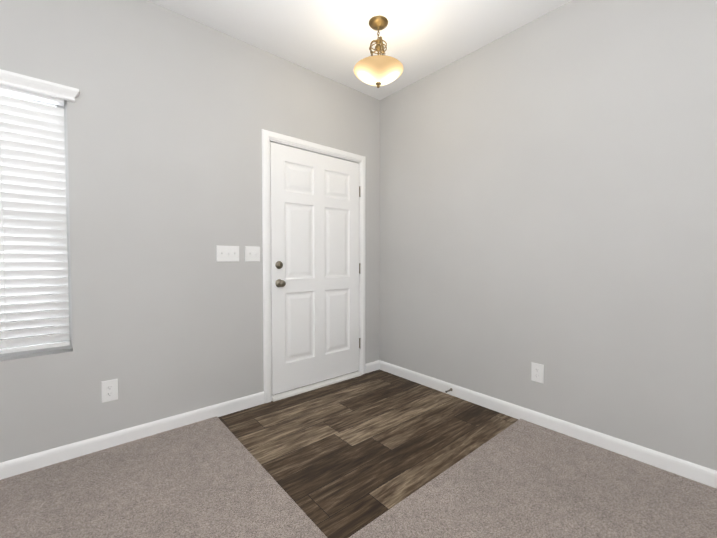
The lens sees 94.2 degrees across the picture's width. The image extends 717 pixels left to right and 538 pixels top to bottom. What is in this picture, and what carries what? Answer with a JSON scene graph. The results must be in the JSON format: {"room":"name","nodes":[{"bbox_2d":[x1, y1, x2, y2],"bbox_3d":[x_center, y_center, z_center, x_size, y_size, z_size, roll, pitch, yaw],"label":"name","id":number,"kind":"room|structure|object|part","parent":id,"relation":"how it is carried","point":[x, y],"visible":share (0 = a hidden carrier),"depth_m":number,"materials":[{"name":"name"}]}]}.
{"room":"entryway","nodes":[
{"label":"entryway","id":0,"kind":"room"},
{"bbox_2d":[0,0,379,462],"bbox_3d":[-1.469,-0.298,2.062,4.600,2.730,0.150,-1,2,-40],"label":"wall","id":1,"kind":"structure","parent":0,"point":[171,115],"depth_m":2.12,"materials":[{"name":"paint"}]},
{"bbox_2d":[0,93,72,357],"bbox_3d":[-2.027,-0.243,1.646,0.910,1.425,0.050,-1,2,-40],"label":"window","id":2,"kind":"structure","parent":1,"relation":"in","point":[68,249],"depth_m":1.91,"materials":[{"name":"grey plastic"}]},
{"bbox_2d":[0,69,78,101],"bbox_3d":[-1.935,-0.948,1.520,1.012,0.064,0.042,-1,2,-40],"label":"valance","id":3,"kind":"object","parent":1,"relation":"attached to","point":[32,84],"visible":0.95,"depth_m":1.73,"materials":[{"name":"white wood"}]},
{"bbox_2d":[0,85,69,353],"bbox_3d":[-1.971,-0.258,1.579,0.885,1.388,0.066,-1,2,-40],"label":"window blinds slats","id":4,"kind":"structure","parent":3,"relation":"hanging from","point":[33,229],"depth_m":1.78,"materials":[{"name":"white plastic"}]},
{"bbox_2d":[101,379,117,402],"bbox_3d":[-1.477,0.723,1.979,0.078,0.126,0.008,-1,2,-40],"label":"electrical outlet plate","id":5,"kind":"object","parent":1,"relation":"attached to","point":[109,389],"visible":1,"depth_m":1.98,"materials":[{"name":"white plastic"}]},
{"bbox_2d":[0,360,378,479],"bbox_3d":[-1.421,1.023,2.032,4.287,0.092,0.013,-1,2,-40],"label":"baseboard","id":6,"kind":"structure","parent":1,"relation":"attached to","point":[21,465],"depth_m":2.03,"materials":[{"name":"white wood"}]},
{"bbox_2d":[216,245,238,261],"bbox_3d":[-0.939,-0.110,2.407,0.162,0.116,0.020,-1,2,-40],"label":"switch plate","id":7,"kind":"object","parent":1,"relation":"attached to","point":[227,253],"visible":1,"depth_m":2.40,"materials":[{"name":"white plastic"}]},
{"bbox_2d":[245,246,259,261],"bbox_3d":[-0.798,-0.114,2.527,0.116,0.116,0.020,-1,2,-40],"label":"switch plate","id":8,"kind":"object","parent":1,"relation":"attached to","point":[252,253],"visible":1,"depth_m":2.53,"materials":[{"name":"white plastic"}]},
{"bbox_2d":[262,129,365,402],"bbox_3d":[-0.383,-0.022,2.984,1.064,2.128,0.168,-1,2,-40],"label":"door frame","id":9,"kind":"structure","parent":1,"relation":"attached to","point":[267,135],"depth_m":2.64,"materials":[{"name":"white wood"}]},
{"bbox_2d":[270,142,360,394],"bbox_3d":[-0.329,0.002,2.930,0.924,2.013,0.116,-1,2,-40],"label":"door","id":10,"kind":"structure","parent":1,"relation":"in","point":[315,263],"depth_m":2.90,"materials":[{"name":"white wood"}]},
{"bbox_2d":[272,371,361,401],"bbox_3d":[-0.362,1.025,2.990,0.926,0.034,0.130,-1,2,-40],"label":"door threshold","id":11,"kind":"structure","parent":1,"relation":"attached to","point":[290,393],"depth_m":2.90,"materials":[{"name":"white wood"}]},
{"bbox_2d":[148,0,571,99],"bbox_3d":[-0.090,-1.677,0.405,4.600,0.120,4.400,-1,2,-40],"label":"ceiling","id":12,"kind":"structure","parent":0,"point":[332,39],"depth_m":2.31,"materials":[{"name":"white paint"}]},
{"bbox_2d":[354,16,402,87],"bbox_3d":[0.135,-1.449,2.260,0.475,0.437,0.475,-1,2,-40],"label":"pendant light","id":13,"kind":"object","parent":12,"relation":"hanging from","point":[378,23],"depth_m":2.21,"materials":[{"name":"beige glass"}]},
{"bbox_3d":[0.135,-1.305,2.264,0.338,0.089,0.338,0,2,-1],"label":"pendant light shade","id":14,"kind":"part","parent":13,"relation":"part of","materials":[{"name":"white glass"}]},
{"bbox_2d":[379,0,716,470],"bbox_3d":[1.652,-0.291,1.831,0.150,2.730,4.250,-1,2,-40],"label":"wall","id":15,"kind":"structure","parent":0,"point":[548,191],"depth_m":2.09,"materials":[{"name":"paint"}]},
{"bbox_2d":[531,362,543,383],"bbox_3d":[1.210,0.702,2.255,0.008,0.126,0.078,-1,2,-40],"label":"electrical outlet plate","id":16,"kind":"object","parent":15,"relation":"attached to","point":[537,372],"visible":1,"depth_m":2.25,"materials":[{"name":"white plastic"}]},
{"bbox_2d":[379,360,716,488],"bbox_3d":[1.541,1.027,1.872,0.013,0.092,4.100,-1,2,-40],"label":"baseboard","id":17,"kind":"structure","parent":15,"relation":"attached to","point":[690,470],"depth_m":2.10,"materials":[{"name":"white wood"}]},
{"bbox_3d":[-0.082,1.171,0.591,4.450,0.116,4.250,-1,2,-40],"label":"floor","id":18,"kind":"structure","parent":0,"visible":0},
{"bbox_2d":[0,416,716,537],"bbox_3d":[-0.090,1.109,0.483,4.300,0.014,4.100,-1,2,-40],"label":"floor carpet","id":19,"kind":"object","parent":18,"relation":"on","point":[212,477],"visible":1,"depth_m":1.56,"materials":[{"name":"grey carpet"}]},
{"bbox_2d":[218,369,518,537],"bbox_3d":[0.062,1.062,2.354,1.640,0.004,1.450,-1,2,-40],"label":"floor","id":20,"kind":"structure","parent":18,"relation":"on","point":[348,458],"depth_m":2.07,"materials":[{"name":"brown wood"}]}
]}

